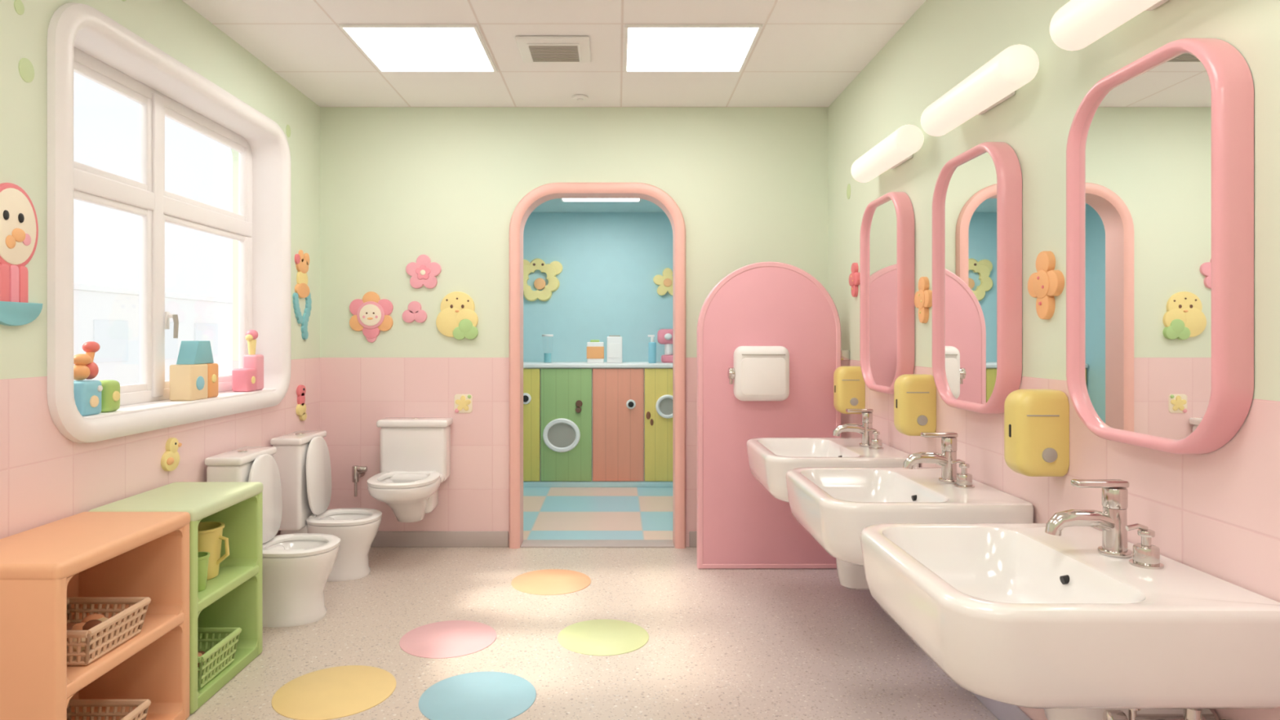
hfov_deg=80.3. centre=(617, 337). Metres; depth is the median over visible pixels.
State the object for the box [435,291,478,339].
sticker
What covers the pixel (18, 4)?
sticker
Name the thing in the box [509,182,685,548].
door frame
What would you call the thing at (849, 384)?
soap dispenser
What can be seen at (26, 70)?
sticker
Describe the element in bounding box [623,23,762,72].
ceiling light panel
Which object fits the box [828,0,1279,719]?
wall
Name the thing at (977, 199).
wall mirror
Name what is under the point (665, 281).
wall plaque
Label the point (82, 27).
trim
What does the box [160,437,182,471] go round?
sticker
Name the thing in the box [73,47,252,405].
window
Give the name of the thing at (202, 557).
cup
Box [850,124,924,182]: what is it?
wall lamp
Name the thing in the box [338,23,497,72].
ceiling light panel
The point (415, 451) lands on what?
wall-hung toilet
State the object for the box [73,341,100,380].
toy
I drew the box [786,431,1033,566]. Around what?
wall-mounted sink
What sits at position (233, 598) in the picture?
shelf
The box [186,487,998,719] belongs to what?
floor
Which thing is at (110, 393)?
block
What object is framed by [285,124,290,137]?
sticker
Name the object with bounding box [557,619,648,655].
dot
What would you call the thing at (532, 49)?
ceiling vent
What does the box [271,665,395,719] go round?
dot
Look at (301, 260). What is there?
sticker
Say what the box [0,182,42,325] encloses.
wall decoration
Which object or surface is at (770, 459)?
wall-mounted sink
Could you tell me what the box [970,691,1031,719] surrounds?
baseboard
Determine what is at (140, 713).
storage basket
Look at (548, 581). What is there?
dot
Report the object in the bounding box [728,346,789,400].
paper towel dispenser
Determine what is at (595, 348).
jar
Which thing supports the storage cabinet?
on the floor
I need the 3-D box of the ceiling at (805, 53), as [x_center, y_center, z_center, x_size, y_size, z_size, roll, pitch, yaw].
[-0.348,-1.515,1.625,3.616,0.100,6.690,0,0,0]
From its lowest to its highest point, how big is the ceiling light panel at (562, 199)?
0.012 m
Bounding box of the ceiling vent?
[515,35,591,62]
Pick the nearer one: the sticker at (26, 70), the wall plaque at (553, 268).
the sticker at (26, 70)
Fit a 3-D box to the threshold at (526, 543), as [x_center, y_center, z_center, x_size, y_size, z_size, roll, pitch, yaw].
[-0.130,1.331,4.890,0.978,0.008,0.160,0,0,0]
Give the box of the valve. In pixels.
[351,465,367,496]
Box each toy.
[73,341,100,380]
[73,380,102,416]
[231,354,263,391]
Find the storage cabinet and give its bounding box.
[523,361,672,487]
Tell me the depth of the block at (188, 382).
3.38 m
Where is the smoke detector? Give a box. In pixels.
[572,94,588,101]
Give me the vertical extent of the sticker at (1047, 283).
0.213 m
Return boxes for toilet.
[204,446,340,626]
[270,430,382,582]
[367,417,453,522]
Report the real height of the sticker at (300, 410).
0.216 m
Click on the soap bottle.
(651, 345)
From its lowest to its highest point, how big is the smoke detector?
0.024 m
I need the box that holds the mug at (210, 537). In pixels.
[197,521,229,579]
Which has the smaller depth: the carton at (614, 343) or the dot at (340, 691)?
the dot at (340, 691)
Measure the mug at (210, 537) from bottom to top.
0.200 m
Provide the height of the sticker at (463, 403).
0.120 m
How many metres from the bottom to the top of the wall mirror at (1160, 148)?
0.956 m
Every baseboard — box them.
[370,531,697,546]
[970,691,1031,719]
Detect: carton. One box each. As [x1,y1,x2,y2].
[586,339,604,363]
[606,335,622,363]
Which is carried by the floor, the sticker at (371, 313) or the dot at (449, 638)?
the dot at (449, 638)
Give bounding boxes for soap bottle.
[648,334,656,363]
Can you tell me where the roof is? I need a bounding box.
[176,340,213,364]
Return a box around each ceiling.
[182,0,925,106]
[532,198,664,212]
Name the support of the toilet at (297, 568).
on the floor
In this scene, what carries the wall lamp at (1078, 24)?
attached to the wall at (1216, 513)
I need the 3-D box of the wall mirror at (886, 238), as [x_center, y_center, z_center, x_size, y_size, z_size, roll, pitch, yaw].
[1.302,-0.207,3.700,0.072,0.956,0.559,0,0,0]
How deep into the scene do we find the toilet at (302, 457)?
4.15 m
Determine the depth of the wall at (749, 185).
4.83 m
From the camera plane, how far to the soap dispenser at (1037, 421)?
2.25 m
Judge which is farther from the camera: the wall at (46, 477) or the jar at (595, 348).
the jar at (595, 348)
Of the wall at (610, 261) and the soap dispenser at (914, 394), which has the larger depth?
the wall at (610, 261)
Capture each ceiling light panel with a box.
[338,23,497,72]
[560,198,640,201]
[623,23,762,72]
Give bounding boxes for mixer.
[657,328,672,362]
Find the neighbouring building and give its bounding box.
[73,283,232,385]
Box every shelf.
[0,511,190,719]
[88,481,262,714]
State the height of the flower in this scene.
0.132 m
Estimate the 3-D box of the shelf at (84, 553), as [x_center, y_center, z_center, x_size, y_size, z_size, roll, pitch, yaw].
[-1.688,0.973,2.348,0.384,0.725,0.639,0,0,0]
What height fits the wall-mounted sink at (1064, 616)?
0.682 m
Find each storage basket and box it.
[66,596,151,665]
[66,698,151,719]
[197,627,241,689]
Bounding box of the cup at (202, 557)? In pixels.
[197,551,209,591]
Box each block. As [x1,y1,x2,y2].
[99,379,119,412]
[169,363,218,400]
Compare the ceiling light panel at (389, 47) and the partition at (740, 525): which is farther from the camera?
the partition at (740, 525)
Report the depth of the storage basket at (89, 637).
2.33 m
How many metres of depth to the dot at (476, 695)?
2.80 m
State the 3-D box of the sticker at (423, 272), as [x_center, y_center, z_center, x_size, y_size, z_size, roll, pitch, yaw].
[-1.236,-0.417,4.815,0.222,0.216,0.030,0,0,0]
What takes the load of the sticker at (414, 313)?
attached to the wall at (749, 185)
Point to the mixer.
(664, 336)
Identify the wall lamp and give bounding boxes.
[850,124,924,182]
[920,44,1039,136]
[1049,0,1168,50]
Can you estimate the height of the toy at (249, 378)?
0.190 m
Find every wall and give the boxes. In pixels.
[0,0,319,538]
[320,106,828,546]
[523,212,672,361]
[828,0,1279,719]
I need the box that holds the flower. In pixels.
[245,329,257,355]
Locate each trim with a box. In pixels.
[47,2,290,443]
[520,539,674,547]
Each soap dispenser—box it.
[833,365,865,413]
[893,373,936,435]
[1004,389,1069,476]
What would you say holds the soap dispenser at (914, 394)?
attached to the wall at (1216, 513)
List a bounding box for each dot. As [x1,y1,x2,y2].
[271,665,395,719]
[399,620,496,658]
[418,671,536,719]
[511,568,591,595]
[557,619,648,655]
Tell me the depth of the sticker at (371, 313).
4.81 m
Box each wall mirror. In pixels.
[859,191,914,394]
[932,142,1022,413]
[1066,38,1253,453]
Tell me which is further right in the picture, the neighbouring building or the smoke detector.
the smoke detector
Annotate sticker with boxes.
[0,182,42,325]
[13,0,24,14]
[18,57,34,82]
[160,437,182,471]
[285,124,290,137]
[292,249,311,339]
[295,385,306,420]
[349,291,393,342]
[402,301,426,322]
[405,254,441,288]
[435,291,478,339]
[453,394,472,413]
[848,262,859,297]
[914,276,932,323]
[1027,251,1064,319]
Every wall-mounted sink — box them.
[746,408,919,589]
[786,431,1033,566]
[859,479,1279,719]
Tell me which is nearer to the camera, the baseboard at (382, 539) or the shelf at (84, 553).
the shelf at (84, 553)
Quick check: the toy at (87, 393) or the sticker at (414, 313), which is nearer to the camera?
the toy at (87, 393)
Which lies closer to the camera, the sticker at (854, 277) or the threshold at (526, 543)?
the sticker at (854, 277)
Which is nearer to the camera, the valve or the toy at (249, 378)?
the toy at (249, 378)
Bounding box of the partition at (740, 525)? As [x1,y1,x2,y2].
[697,261,849,568]
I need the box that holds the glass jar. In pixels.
[542,334,553,362]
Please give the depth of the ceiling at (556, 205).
6.90 m
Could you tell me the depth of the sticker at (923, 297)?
3.27 m
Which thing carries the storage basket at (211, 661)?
on the shelf at (233, 598)
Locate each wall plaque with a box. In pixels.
[523,257,562,301]
[653,267,672,295]

